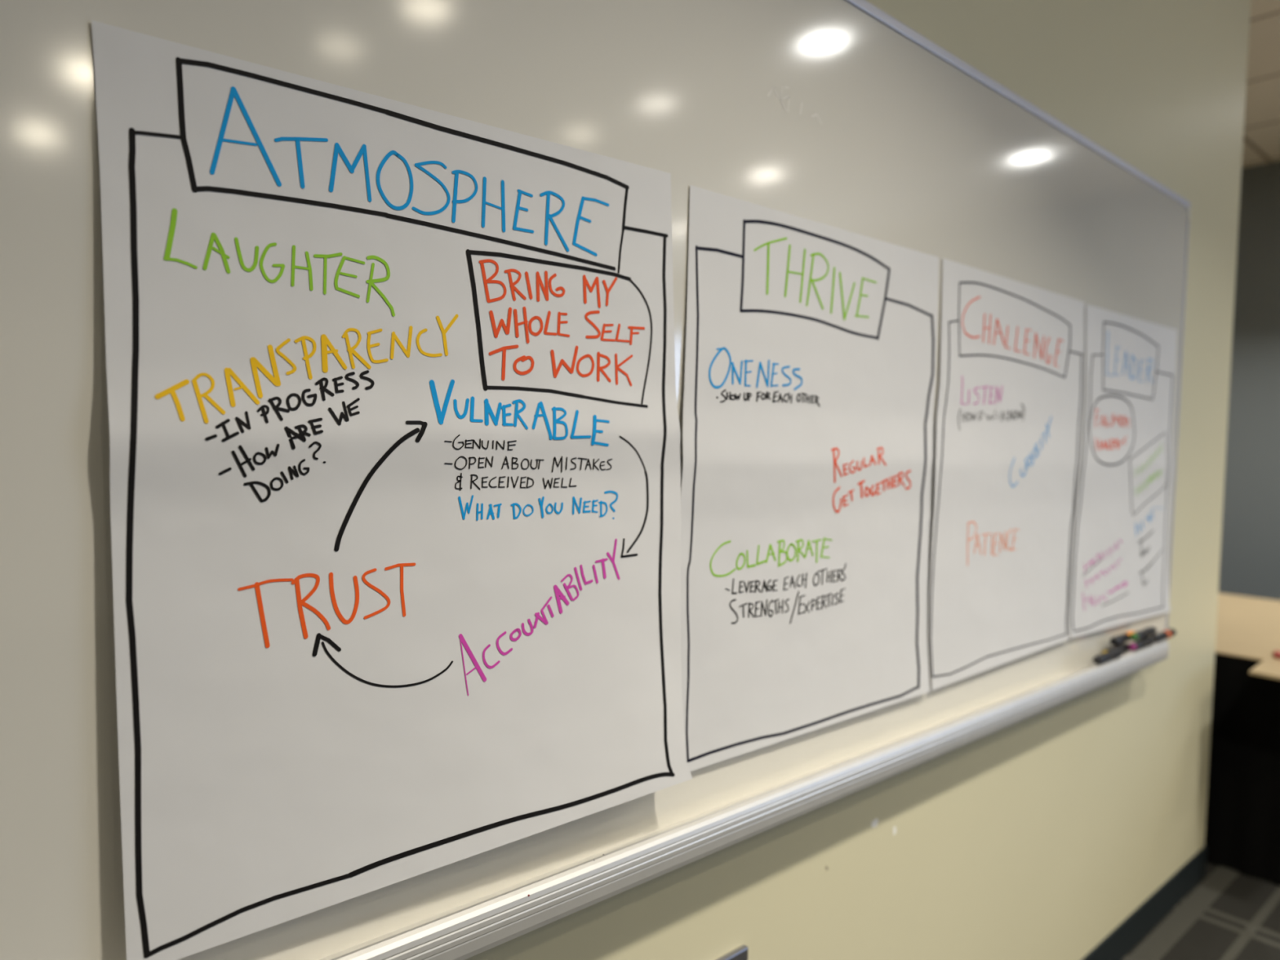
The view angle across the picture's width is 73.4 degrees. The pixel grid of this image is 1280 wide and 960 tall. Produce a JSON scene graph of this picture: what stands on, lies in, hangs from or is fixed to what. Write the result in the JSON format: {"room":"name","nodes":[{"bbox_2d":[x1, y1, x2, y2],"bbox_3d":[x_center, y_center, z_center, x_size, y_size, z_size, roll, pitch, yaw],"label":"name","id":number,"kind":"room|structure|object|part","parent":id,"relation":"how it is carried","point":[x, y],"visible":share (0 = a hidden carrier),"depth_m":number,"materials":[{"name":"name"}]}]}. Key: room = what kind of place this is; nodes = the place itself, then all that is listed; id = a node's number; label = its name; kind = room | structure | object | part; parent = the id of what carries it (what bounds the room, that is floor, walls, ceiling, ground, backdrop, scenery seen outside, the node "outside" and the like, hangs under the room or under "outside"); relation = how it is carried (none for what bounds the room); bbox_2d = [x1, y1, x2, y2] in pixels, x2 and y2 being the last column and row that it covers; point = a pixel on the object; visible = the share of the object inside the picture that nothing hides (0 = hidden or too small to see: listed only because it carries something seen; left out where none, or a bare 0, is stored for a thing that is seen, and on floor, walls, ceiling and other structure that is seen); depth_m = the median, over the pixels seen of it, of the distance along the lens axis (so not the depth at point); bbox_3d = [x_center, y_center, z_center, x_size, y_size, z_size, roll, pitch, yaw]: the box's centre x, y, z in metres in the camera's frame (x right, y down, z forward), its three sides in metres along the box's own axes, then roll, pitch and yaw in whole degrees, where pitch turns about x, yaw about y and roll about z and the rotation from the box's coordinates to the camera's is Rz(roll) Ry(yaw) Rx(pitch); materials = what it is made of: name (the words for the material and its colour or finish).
{"room":"office meeting room","nodes":[
{"label":"office meeting room","id":0,"kind":"room"},
{"bbox_2d":[465,0,1250,959],"bbox_3d":[-0.661,-0.166,0.584,6.585,2.953,0.140,-1,3,-41],"label":"wall","id":1,"kind":"structure","parent":0,"point":[1036,837],"depth_m":1.94,"materials":[{"name":"beige paint"}]},
{"bbox_2d":[0,0,1190,959],"bbox_3d":[0.121,-0.130,1.130,3.674,1.210,0.079,-1,3,-41],"label":"whiteboard","id":2,"kind":"object","parent":1,"relation":"attached to","point":[842,114],"visible":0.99,"depth_m":0.96,"materials":[{"name":"ceramic"}]},
{"bbox_2d":[91,20,692,959],"bbox_3d":[-0.180,0.012,0.877,0.639,0.782,0.047,-1,3,-41],"label":"chart sheet","id":3,"kind":"object","parent":2,"relation":"attached to","point":[394,427],"visible":1,"depth_m":0.82,"materials":[{"name":"paper"}]},
{"bbox_2d":[318,640,1168,959],"bbox_3d":[0.070,0.451,1.115,3.376,0.049,0.068,-1,3,-41],"label":"marker tray","id":4,"kind":"object","parent":2,"relation":"on","point":[466,911],"depth_m":1.08,"materials":[{"name":"grey metal"}]},
{"bbox_2d":[680,185,938,771],"bbox_3d":[0.287,-0.001,1.312,0.627,0.771,0.012,-1,3,-41],"label":"chart sheet","id":5,"kind":"object","parent":2,"relation":"attached to","point":[810,380],"visible":0.99,"depth_m":1.27,"materials":[{"name":"paper"}]},
{"bbox_2d":[928,257,1084,690],"bbox_3d":[0.757,-0.009,1.727,0.646,0.768,0.010,-1,3,-41],"label":"chart sheet","id":6,"kind":"object","parent":2,"relation":"attached to","point":[1010,409],"visible":1,"depth_m":1.69,"materials":[{"name":"paper"}]},
{"bbox_3d":[0.116,-0.728,1.128,3.668,0.016,0.015,-1,3,-41],"label":"trim","id":7,"kind":"part","parent":2,"relation":"part of","materials":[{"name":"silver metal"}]},
{"bbox_2d":[1093,648,1124,664],"bbox_3d":[1.075,0.404,1.971,0.142,0.021,0.021,-1,3,-41],"label":"marker","id":8,"kind":"object","parent":2,"relation":"on","point":[1115,653],"visible":1,"depth_m":1.95,"materials":[{"name":"black plastic"}]},
{"bbox_2d":[1101,643,1128,653],"bbox_3d":[1.141,0.408,2.056,0.142,0.021,0.021,-1,3,-41],"label":"marker","id":9,"kind":"object","parent":2,"relation":"on","point":[1124,646],"visible":0.56,"depth_m":2.06,"materials":[{"name":"black plastic"}]},
{"bbox_2d":[1109,631,1135,645],"bbox_3d":[1.185,0.387,2.104,0.142,0.021,0.021,-1,3,-41],"label":"marker","id":10,"kind":"object","parent":9,"relation":"on","point":[1125,637],"visible":0.88,"depth_m":2.07,"materials":[{"name":"black plastic"}]},
{"bbox_2d":[1069,303,1177,638],"bbox_3d":[1.216,-0.019,2.130,0.661,0.767,0.012,-1,3,-41],"label":"chart sheet","id":11,"kind":"object","parent":2,"relation":"attached to","point":[1119,573],"visible":1,"depth_m":2.10,"materials":[{"name":"paper"}]},
{"bbox_2d":[1128,635,1155,651],"bbox_3d":[1.235,0.402,2.112,0.142,0.021,0.021,-1,3,-41],"label":"marker","id":12,"kind":"object","parent":2,"relation":"on","point":[1148,641],"visible":0.99,"depth_m":2.09,"materials":[{"name":"black plastic"}]},
{"bbox_2d":[1129,626,1156,640],"bbox_3d":[1.250,0.381,2.132,0.142,0.021,0.021,-1,3,-41],"label":"marker","id":13,"kind":"object","parent":12,"relation":"on","point":[1149,631],"visible":1,"depth_m":2.11,"materials":[{"name":"black plastic"}]},
{"bbox_2d":[1151,628,1176,642],"bbox_3d":[1.349,0.400,2.213,0.142,0.022,0.022,-1,3,-41],"label":"marker","id":14,"kind":"object","parent":2,"relation":"on","point":[1170,633],"visible":0.9,"depth_m":2.20,"materials":[{"name":"black plastic"}]},
{"bbox_3d":[1.474,-0.146,2.366,0.008,1.187,0.014,-1,3,-41],"label":"trim","id":15,"kind":"part","parent":2,"relation":"part of","materials":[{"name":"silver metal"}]},
{"bbox_2d":[715,944,748,959],"bbox_3d":[0.113,0.742,1.225,0.114,0.116,0.012,-1,3,-41],"label":"wall plate","id":16,"kind":"object","parent":1,"relation":"attached to","point":[740,953],"visible":1,"depth_m":1.24,"materials":[{"name":"silver metal"}]},
{"bbox_2d":[1081,844,1207,959],"bbox_3d":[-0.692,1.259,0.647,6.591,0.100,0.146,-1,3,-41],"label":"baseboard","id":17,"kind":"structure","parent":1,"relation":"attached to","point":[1116,945],"depth_m":2.44,"materials":[{"name":"black rubber"}]},
{"bbox_2d":[1121,861,1279,959],"bbox_3d":[1.704,1.456,-0.202,9.060,0.100,8.100,-1,3,-41],"label":"floor","id":18,"kind":"structure","parent":0,"point":[1230,913],"depth_m":2.49,"materials":[{"name":"carpet"}]},
{"bbox_2d":[1204,592,1279,884],"bbox_3d":[2.800,0.938,2.934,1.476,0.701,3.436,-1,3,-41],"label":"table","id":19,"kind":"object","parent":18,"relation":"on","point":[1242,829],"visible":0.08,"depth_m":2.80,"materials":[{"name":"brown wood"}]},
{"bbox_2d":[1248,648,1279,679],"bbox_3d":[2.074,0.579,2.583,0.455,0.009,0.350,-1,3,-41],"label":"wooden board","id":20,"kind":"object","parent":19,"relation":"on","point":[1269,667],"visible":0.8,"depth_m":2.59,"materials":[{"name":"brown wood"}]},
{"bbox_2d":[1272,650,1279,658],"bbox_3d":[2.065,0.556,2.716,0.104,0.024,0.024,2,3,15],"label":"marker","id":21,"kind":"object","parent":20,"relation":"on","point":[1276,654],"visible":1,"depth_m":2.72,"materials":[{"name":"red plastic"}]},
{"bbox_2d":[1217,160,1279,600],"bbox_3d":[5.178,-0.117,2.760,0.100,2.953,8.100,-1,3,-41],"label":"wall","id":22,"kind":"structure","parent":0,"point":[1250,562],"depth_m":4.72,"materials":[{"name":"grey paint"}]},
{"bbox_2d":[1241,0,1279,167],"bbox_3d":[1.780,-1.593,-0.336,9.060,0.100,8.100,-1,3,-41],"label":"ceiling","id":23,"kind":"structure","parent":0,"point":[1261,132],"depth_m":3.71,"materials":[{"name":"tile"}]}
]}

